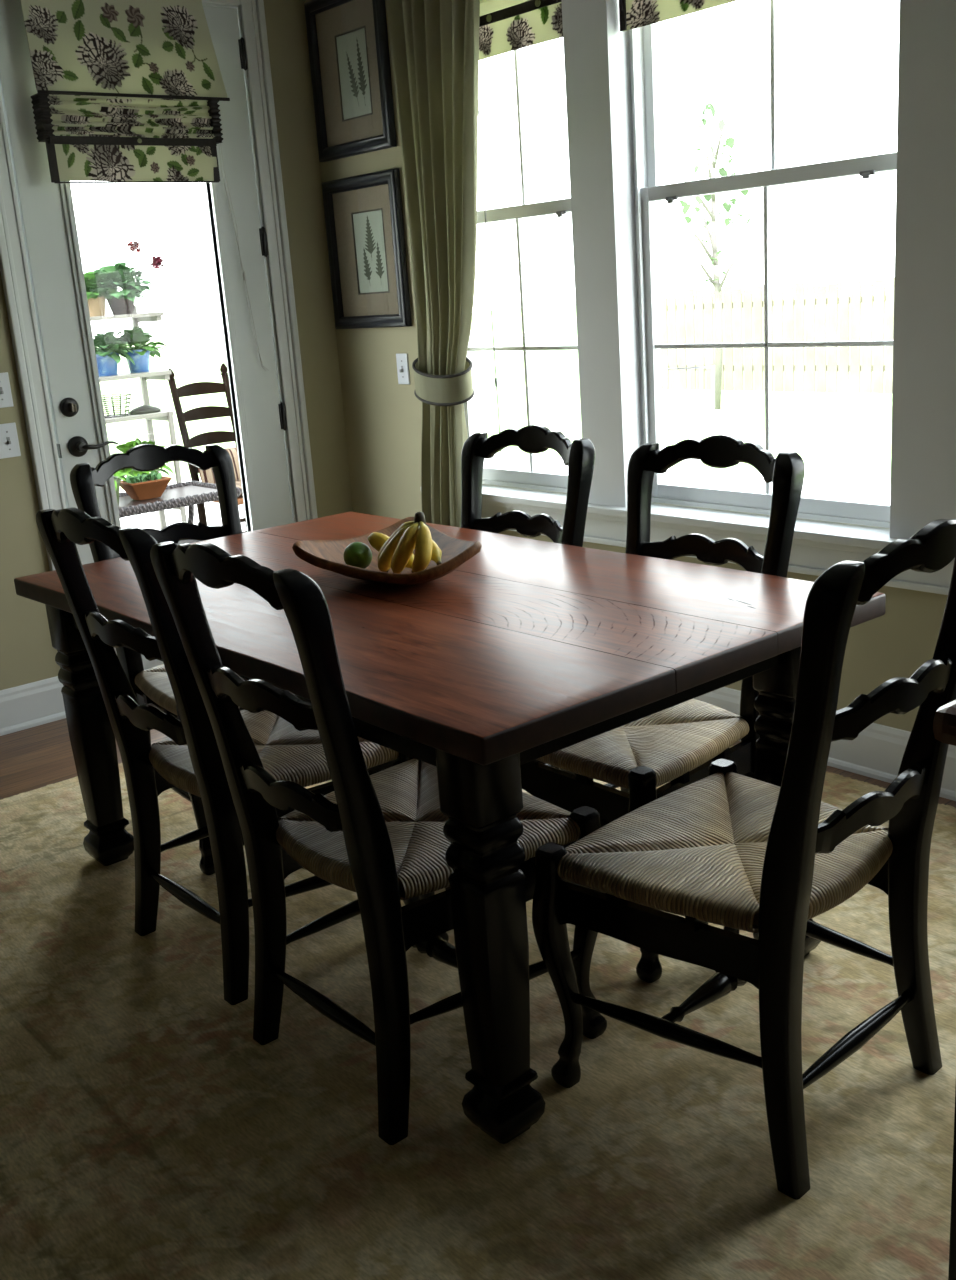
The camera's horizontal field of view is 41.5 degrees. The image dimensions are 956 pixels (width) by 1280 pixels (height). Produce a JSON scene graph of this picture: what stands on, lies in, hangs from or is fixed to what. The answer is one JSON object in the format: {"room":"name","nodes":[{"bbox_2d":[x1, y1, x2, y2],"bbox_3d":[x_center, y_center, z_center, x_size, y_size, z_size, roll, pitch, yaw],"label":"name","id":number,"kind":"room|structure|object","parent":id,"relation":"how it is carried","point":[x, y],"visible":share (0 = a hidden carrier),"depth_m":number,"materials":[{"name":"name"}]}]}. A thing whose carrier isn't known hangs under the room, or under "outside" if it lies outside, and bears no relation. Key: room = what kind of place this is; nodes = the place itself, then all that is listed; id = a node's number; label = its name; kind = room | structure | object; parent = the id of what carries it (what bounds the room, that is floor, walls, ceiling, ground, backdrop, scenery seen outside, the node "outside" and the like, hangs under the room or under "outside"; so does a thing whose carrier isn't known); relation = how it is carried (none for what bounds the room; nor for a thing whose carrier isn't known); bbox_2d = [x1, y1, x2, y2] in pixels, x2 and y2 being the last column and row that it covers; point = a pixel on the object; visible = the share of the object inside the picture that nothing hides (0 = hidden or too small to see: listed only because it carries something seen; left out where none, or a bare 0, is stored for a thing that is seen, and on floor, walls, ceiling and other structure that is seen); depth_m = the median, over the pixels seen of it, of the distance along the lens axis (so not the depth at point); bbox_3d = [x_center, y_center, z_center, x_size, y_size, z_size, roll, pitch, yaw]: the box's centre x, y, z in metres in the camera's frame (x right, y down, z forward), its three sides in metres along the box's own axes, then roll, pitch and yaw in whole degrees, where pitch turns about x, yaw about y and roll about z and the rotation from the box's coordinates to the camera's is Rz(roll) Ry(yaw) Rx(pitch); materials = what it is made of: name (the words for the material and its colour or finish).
{"room":"dining room","nodes":[
{"label":"dining room","id":0,"kind":"room"},
{"bbox_2d":[107,296,135,314],"bbox_3d":[-1.970,-1.859,6.979,0.176,0.115,0.176,-16,20,-37],"label":"pot","id":1,"kind":"object","parent":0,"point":[121,306],"depth_m":6.93,"materials":[{"name":"grey ceramic"}]},
{"bbox_2d":[0,0,352,689],"bbox_3d":[-3.089,-0.709,3.172,6.740,2.920,0.120,-16,20,-37],"label":"wall","id":2,"kind":"structure","parent":0,"point":[27,653],"depth_m":4.85,"materials":[{"name":"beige paint"}]},
{"bbox_2d":[0,372,12,407],"bbox_3d":[-1.628,-0.852,4.310,0.070,0.116,0.018,-16,20,-37],"label":"light switch","id":3,"kind":"object","parent":2,"relation":"attached to","point":[6,400],"visible":1,"depth_m":4.32,"materials":[{"name":"white plastic"}]},
{"bbox_2d":[0,422,20,458],"bbox_3d":[-1.636,-0.682,4.340,0.116,0.116,0.018,-16,20,-37],"label":"light switch","id":4,"kind":"object","parent":2,"relation":"attached to","point":[9,443],"visible":1,"depth_m":4.36,"materials":[{"name":"white plastic"}]},
{"bbox_2d":[0,676,65,735],"bbox_3d":[-3.510,0.797,3.042,5.260,0.157,0.022,-16,20,-37],"label":"baseboard","id":5,"kind":"structure","parent":2,"relation":"attached to","point":[37,703],"depth_m":4.55,"materials":[{"name":"white paint"}]},
{"bbox_2d":[0,0,317,570],"bbox_3d":[-1.187,-1.090,4.710,1.131,2.562,0.150,-16,20,-37],"label":"door frame","id":6,"kind":"structure","parent":2,"relation":"attached to","point":[14,268],"depth_m":4.71,"materials":[{"name":"white paint"}]},
{"bbox_2d":[0,0,292,669],"bbox_3d":[-1.143,-1.041,4.685,0.936,2.446,0.098,-16,20,-37],"label":"door","id":7,"kind":"structure","parent":6,"relation":"attached to","point":[46,208],"depth_m":4.61,"materials":[{"name":"white paint"}]},
{"bbox_2d":[20,0,268,370],"bbox_3d":[-1.149,-1.660,4.472,0.802,1.460,0.089,-16,20,-37],"label":"roman shade","id":8,"kind":"object","parent":7,"relation":"attached to","point":[129,91],"visible":1,"depth_m":4.34,"materials":[{"name":"fabric"}]},
{"bbox_2d":[0,718,955,807],"bbox_3d":[-0.647,1.310,0.880,6.760,0.060,7.350,-16,20,-37],"label":"floor","id":9,"kind":"structure","parent":0,"point":[36,757],"depth_m":4.21,"materials":[{"name":"brown wood"}]},
{"bbox_2d":[0,745,955,1279],"bbox_3d":[0.012,0.700,2.756,2.752,0.008,3.672,-16,20,-37],"label":"rug","id":10,"kind":"object","parent":9,"relation":"on","point":[147,1133],"visible":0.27,"depth_m":2.23,"materials":[{"name":"carpet"}]},
{"bbox_2d":[70,444,243,874],"bbox_3d":[-0.717,-0.001,3.483,0.558,1.047,0.616,-16,20,-37],"label":"dining chair","id":11,"kind":"object","parent":10,"relation":"on","point":[151,686],"visible":0.32,"depth_m":3.49,"materials":[{"name":"black paint"}]},
{"bbox_2d":[36,507,419,1004],"bbox_3d":[-0.540,0.177,2.804,0.616,1.047,0.558,-16,20,-37],"label":"dining chair","id":12,"kind":"object","parent":10,"relation":"on","point":[189,759],"visible":0.62,"depth_m":2.67,"materials":[{"name":"black paint"}]},
{"bbox_2d":[150,541,606,1144],"bbox_3d":[-0.176,0.282,2.334,0.616,1.047,0.558,-16,20,-37],"label":"dining chair","id":13,"kind":"object","parent":10,"relation":"on","point":[379,837],"visible":0.8,"depth_m":2.19,"materials":[{"name":"black paint"}]},
{"bbox_2d":[14,512,885,1143],"bbox_3d":[-0.161,0.250,2.939,1.050,0.782,1.841,-16,20,-37],"label":"dining table","id":14,"kind":"object","parent":10,"relation":"on","point":[528,650],"visible":0.67,"depth_m":2.31,"materials":[{"name":"brown wood"}]},
{"bbox_2d":[292,517,481,585],"bbox_3d":[-0.166,-0.195,2.889,0.405,0.099,0.488,-16,20,-37],"label":"wooden bowl","id":15,"kind":"object","parent":14,"relation":"on","point":[324,554],"visible":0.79,"depth_m":2.86,"materials":[{"name":"brown wood"}]},
{"bbox_2d":[343,542,371,568],"bbox_3d":[-0.275,-0.192,2.886,0.064,0.065,0.062,-16,20,-37],"label":"lime","id":16,"kind":"object","parent":15,"relation":"in","point":[357,554],"visible":0.93,"depth_m":2.87,"materials":[{"name":"green food"}]},
{"bbox_2d":[368,532,413,568],"bbox_3d":[-0.186,-0.200,2.850,0.164,0.082,0.043,10,21,41],"label":"banana","id":17,"kind":"object","parent":15,"relation":"in","point":[376,540],"visible":0.41,"depth_m":2.86,"materials":[{"name":"yellow food"}]},
{"bbox_2d":[378,512,431,573],"bbox_3d":[-0.158,-0.210,2.743,0.098,0.129,0.169,-16,20,-37],"label":"banana bunch","id":18,"kind":"object","parent":15,"relation":"in","point":[396,552],"visible":0.98,"depth_m":2.71,"materials":[{"name":"yellow food"}]},
{"bbox_2d":[431,540,441,564],"bbox_3d":[-0.112,-0.209,2.865,0.042,0.068,0.141,-14,19,-32],"label":"banana","id":19,"kind":"object","parent":15,"relation":"in","point":[436,551],"visible":0.34,"depth_m":2.83,"materials":[{"name":"yellow food"}]},
{"bbox_2d":[460,424,594,774],"bbox_3d":[-0.036,-0.002,3.310,0.616,1.047,0.558,-16,20,-37],"label":"dining chair","id":20,"kind":"object","parent":10,"relation":"on","point":[578,455],"visible":0.17,"depth_m":3.35,"materials":[{"name":"black paint"}]},
{"bbox_2d":[521,434,804,982],"bbox_3d":[0.370,0.101,2.840,0.616,1.047,0.558,-16,20,-37],"label":"dining chair","id":21,"kind":"object","parent":10,"relation":"on","point":[679,743],"visible":0.51,"depth_m":2.73,"materials":[{"name":"black paint"}]},
{"bbox_2d":[532,519,955,1199],"bbox_3d":[0.490,0.289,2.139,0.558,1.047,0.616,-18,21,-40],"label":"dining chair","id":22,"kind":"object","parent":10,"relation":"on","point":[729,849],"visible":0.99,"depth_m":2.06,"materials":[{"name":"black paint"}]},
{"bbox_2d":[933,700,955,1279],"bbox_3d":[1.039,0.461,1.588,0.928,0.938,0.510,-16,20,-37],"label":"side table","id":23,"kind":"object","parent":10,"relation":"on","point":[944,722],"visible":1,"depth_m":1.38,"materials":[{"name":"brown wood"}]},
{"bbox_2d":[304,0,955,731],"bbox_3d":[1.773,-0.847,2.418,0.192,2.920,7.230,-16,20,-37],"label":"wall","id":24,"kind":"structure","parent":0,"point":[383,416],"depth_m":3.78,"materials":[{"name":"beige paint"}]},
{"bbox_2d":[304,0,396,161],"bbox_3d":[-0.478,-2.099,4.676,0.030,0.565,0.477,-16,20,-37],"label":"picture frame","id":25,"kind":"object","parent":24,"relation":"attached to","point":[348,46],"visible":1,"depth_m":4.68,"materials":[{"name":"black wood"}]},
{"bbox_2d":[336,28,371,119],"bbox_3d":[-0.457,-2.089,4.667,0.001,0.299,0.198,-16,20,-37],"label":"print","id":26,"kind":"object","parent":25,"relation":"attached to","point":[351,47],"depth_m":4.67},
{"bbox_2d":[322,168,411,328],"bbox_3d":[-0.433,-1.486,4.847,0.030,0.560,0.480,-16,20,-37],"label":"picture frame","id":27,"kind":"object","parent":24,"relation":"attached to","point":[364,224],"visible":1,"depth_m":4.84,"materials":[{"name":"black wood"}]},
{"bbox_2d":[353,210,387,292],"bbox_3d":[-0.410,-1.484,4.832,0.001,0.306,0.205,-16,20,-37],"label":"print","id":28,"kind":"object","parent":27,"relation":"attached to","point":[368,226],"depth_m":4.83},
{"bbox_2d":[396,353,409,383],"bbox_3d":[-0.293,-1.040,4.846,0.018,0.116,0.070,-16,20,-37],"label":"light switch","id":29,"kind":"object","parent":24,"relation":"attached to","point":[401,359],"visible":1,"depth_m":4.84,"materials":[{"name":"white plastic"}]},
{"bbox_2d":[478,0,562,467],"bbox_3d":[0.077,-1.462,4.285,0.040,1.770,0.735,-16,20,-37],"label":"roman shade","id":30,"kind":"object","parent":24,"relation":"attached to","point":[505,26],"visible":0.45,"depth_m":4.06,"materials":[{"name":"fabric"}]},
{"bbox_2d":[464,49,577,492],"bbox_3d":[0.141,-1.535,4.324,0.090,2.040,0.755,-16,20,-37],"label":"window","id":31,"kind":"structure","parent":24,"relation":"attached to","point":[527,479],"depth_m":4.44,"materials":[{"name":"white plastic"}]},
{"bbox_2d":[619,0,737,30],"bbox_3d":[0.707,-1.918,3.327,0.040,0.405,0.945,-16,20,-37],"label":"roman shade","id":32,"kind":"object","parent":24,"relation":"attached to","point":[633,14],"visible":1,"depth_m":3.64,"materials":[{"name":"fabric"}]},
{"bbox_2d":[629,0,896,527],"bbox_3d":[0.816,-1.364,3.542,0.090,2.040,0.965,-16,20,-37],"label":"window","id":33,"kind":"structure","parent":24,"relation":"attached to","point":[649,189],"depth_m":3.80,"materials":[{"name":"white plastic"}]},
{"bbox_2d":[694,687,955,800],"bbox_3d":[1.827,0.492,2.757,0.022,0.157,7.230,-16,20,-37],"label":"baseboard","id":34,"kind":"structure","parent":24,"relation":"attached to","point":[878,750],"depth_m":3.57,"materials":[{"name":"white paint"}]},
{"bbox_3d":[0.692,-2.380,3.038,0.114,0.040,3.650,-16,20,-37],"label":"curtain rod","id":35,"kind":"object","parent":24,"relation":"attached to","visible":0},
{"bbox_2d":[386,0,479,526],"bbox_3d":[-0.065,-1.216,4.354,0.110,2.800,0.585,-16,20,-37],"label":"curtain","id":36,"kind":"object","parent":35,"relation":"hanging from","point":[434,44],"visible":0.78,"depth_m":4.29,"materials":[{"name":"green fabric"}]},
{"bbox_2d":[412,357,473,405],"bbox_3d":[-0.126,-0.935,4.518,0.144,0.177,0.294,-16,20,-37],"label":"tieback","id":37,"kind":"object","parent":36,"relation":"attached to","point":[455,389],"visible":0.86,"depth_m":4.44,"materials":[{"name":"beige fabric"}]},
{"label":"outside","id":38,"kind":"structure","parent":0,"visible":0},
{"bbox_2d":[95,287,891,490],"bbox_3d":[3.351,-0.940,8.560,110.000,0.050,120.000,-16,20,-37],"label":"ground","id":39,"kind":"structure","parent":38,"point":[837,436],"depth_m":16.81,"materials":[{"name":"white"}]},
{"bbox_2d":[675,103,752,409],"bbox_3d":[2.739,-4.393,14.606,0.855,3.418,0.900,-7,16,-12],"label":"tree","id":40,"kind":"object","parent":39,"relation":"on","point":[715,280],"visible":0.94,"depth_m":14.56,"materials":[{"name":"green plant"}]},
{"bbox_2d":[659,277,894,393],"bbox_3d":[5.633,-3.367,13.883,0.060,1.330,11.200,-16,20,-37],"label":"fence","id":41,"kind":"object","parent":39,"relation":"on","point":[823,371],"visible":0.62,"depth_m":15.81,"materials":[{"name":"white wood"}]},
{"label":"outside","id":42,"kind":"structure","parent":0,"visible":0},
{"bbox_2d":[119,453,890,531],"bbox_3d":[0.539,0.311,4.732,9.500,0.100,15.500,-16,20,-37],"label":"patio slab","id":43,"kind":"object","parent":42,"point":[813,487],"depth_m":9.67,"materials":[{"name":"concrete"}]},
{"bbox_2d":[90,305,186,529],"bbox_3d":[-2.073,-1.036,7.067,0.770,1.590,0.305,-16,20,-37],"label":"plant stand","id":44,"kind":"object","parent":43,"relation":"on","point":[136,317],"visible":0.25,"depth_m":7.11,"materials":[{"name":"white paint"}]},
{"bbox_2d":[84,271,114,316],"bbox_3d":[-2.103,-1.897,6.886,0.269,0.256,0.271,-5,16,-3],"label":"potted plant","id":45,"kind":"object","parent":44,"relation":"on","point":[97,307],"visible":0.63,"depth_m":6.84,"materials":[{"name":"green plant"}]},
{"bbox_2d":[93,331,134,376],"bbox_3d":[-2.044,-1.588,6.983,0.280,0.242,0.301,-16,20,-37],"label":"potted plant","id":46,"kind":"object","parent":44,"relation":"on","point":[107,353],"visible":0.91,"depth_m":6.92,"materials":[{"name":"green plant"}]},
{"bbox_2d":[102,393,130,417],"bbox_3d":[-2.036,-1.307,7.044,0.216,0.115,0.217,-16,20,-37],"label":"wire basket","id":47,"kind":"object","parent":44,"relation":"on","point":[126,397],"visible":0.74,"depth_m":7.01,"materials":[{"name":"white metal"}]},
{"bbox_2d":[90,312,163,321],"bbox_3d":[-2.125,-1.732,6.874,0.770,0.050,0.280,-16,20,-37],"label":"shelf","id":48,"kind":"object","parent":44,"relation":"attached to","point":[151,316],"depth_m":6.93,"materials":[{"name":"white paint"}]},
{"bbox_2d":[89,241,165,314],"bbox_3d":[-1.978,-1.998,6.970,0.376,0.388,0.433,0,16,15],"label":"geranium","id":49,"kind":"object","parent":44,"relation":"on","point":[118,275],"visible":0.94,"depth_m":6.89,"materials":[{"name":"plant"}]},
{"bbox_2d":[126,241,141,252],"bbox_3d":[-1.901,-2.172,6.972,0.092,0.065,0.083,-16,20,-37],"label":"flower","id":50,"kind":"object","parent":49,"relation":"on","point":[133,245],"depth_m":6.96,"materials":[{"name":"red plant"}]},
{"bbox_2d":[151,256,165,268],"bbox_3d":[-1.792,-2.116,7.075,0.089,0.072,0.076,-16,20,-37],"label":"flower","id":51,"kind":"object","parent":49,"relation":"on","point":[157,262],"depth_m":7.06,"materials":[{"name":"red plant"}]},
{"bbox_2d":[99,370,171,381],"bbox_3d":[-2.103,-1.425,6.960,0.770,0.050,0.280,-16,20,-37],"label":"shelf","id":52,"kind":"object","parent":44,"relation":"attached to","point":[152,374],"depth_m":7.02,"materials":[{"name":"white paint"}]},
{"bbox_2d":[105,411,173,423],"bbox_3d":[-2.095,-1.207,7.015,0.750,0.050,0.280,-16,20,-37],"label":"shelf","id":53,"kind":"object","parent":44,"relation":"attached to","point":[162,415],"depth_m":7.07,"materials":[{"name":"white paint"}]},
{"bbox_2d":[119,327,165,372],"bbox_3d":[-1.923,-1.626,7.075,0.309,0.250,0.269,-16,20,-37],"label":"potted plant","id":54,"kind":"object","parent":44,"relation":"on","point":[141,354],"visible":0.94,"depth_m":7.04,"materials":[{"name":"green plant"}]},
{"bbox_2d":[129,405,160,414],"bbox_3d":[-1.887,-1.308,7.145,0.190,0.045,0.133,-16,20,-37],"label":"serving dish","id":55,"kind":"object","parent":44,"relation":"on","point":[144,409],"visible":1,"depth_m":7.10,"materials":[{"name":"ceramic"}]},
{"bbox_2d":[118,481,241,544],"bbox_3d":[-1.785,-0.450,6.710,0.993,0.625,0.556,-16,20,-37],"label":"table","id":56,"kind":"object","parent":43,"relation":"on","point":[189,493],"visible":0.16,"depth_m":6.62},
{"bbox_2d":[114,471,132,505],"bbox_3d":[-1.918,-0.813,6.439,0.316,0.269,0.315,-16,20,-37],"label":"potted plant","id":57,"kind":"object","parent":56,"relation":"on","point":[117,480],"visible":0.08,"depth_m":6.45,"materials":[{"name":"green plant"}]},
{"bbox_2d":[120,471,171,499],"bbox_3d":[-1.757,-0.814,6.655,0.232,0.132,0.186,-16,20,-37],"label":"planter box","id":58,"kind":"object","parent":56,"relation":"on","point":[152,485],"visible":0.98,"depth_m":6.61,"materials":[{"name":"orange ceramic"}]},
{"bbox_2d":[113,437,173,476],"bbox_3d":[-1.933,-0.960,7.189,0.364,0.378,0.383,-16,20,-37],"label":"potted plant","id":59,"kind":"object","parent":58,"relation":"in","point":[123,448],"visible":0.15,"depth_m":7.11,"materials":[{"name":"green plant"}]},
{"bbox_2d":[178,540,198,544],"bbox_3d":[-1.803,-0.483,6.688,0.816,0.034,0.414,-16,20,-37],"label":"shelf","id":60,"kind":"object","parent":56,"relation":"attached to","point":[182,541],"depth_m":6.74,"materials":[{"name":"wicker"}]},
{"bbox_2d":[168,363,246,532],"bbox_3d":[-1.557,-1.097,7.871,0.519,1.207,1.159,-16,19,-36],"label":"rocking chair","id":61,"kind":"object","parent":43,"relation":"on","point":[198,388],"visible":0.41,"depth_m":7.94,"materials":[{"name":"brown wood"}]},
{"bbox_2d":[235,480,242,495],"bbox_3d":[-1.464,-0.942,7.805,0.380,0.060,0.400,-16,19,-36],"label":"seat cushion","id":62,"kind":"object","parent":61,"relation":"on","point":[238,483],"visible":0.04,"depth_m":7.70,"materials":[{"name":"fabric"}]},
{"bbox_2d":[198,447,240,483],"bbox_3d":[-1.585,-1.070,7.919,0.360,0.252,0.148,-15,19,-35],"label":"cushion","id":63,"kind":"object","parent":62,"relation":"on","point":[206,476],"visible":0.26,"depth_m":7.89,"materials":[{"name":"fabric"}]},
{"bbox_2d":[238,505,245,525],"bbox_3d":[-1.626,-1.035,9.197,0.380,0.380,0.380,-16,20,-37],"label":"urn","id":64,"kind":"object","parent":43,"relation":"on","point":[241,507],"visible":0.02,"depth_m":9.07,"materials":[{"name":"white ceramic"}]},
{"bbox_2d":[661,365,715,487],"bbox_3d":[1.241,-1.252,8.160,0.530,0.960,0.579,2,17,20],"label":"patio chair","id":65,"kind":"object","parent":43,"relation":"on","point":[712,366],"visible":0.23,"depth_m":8.27,"materials":[{"name":"white wood"}]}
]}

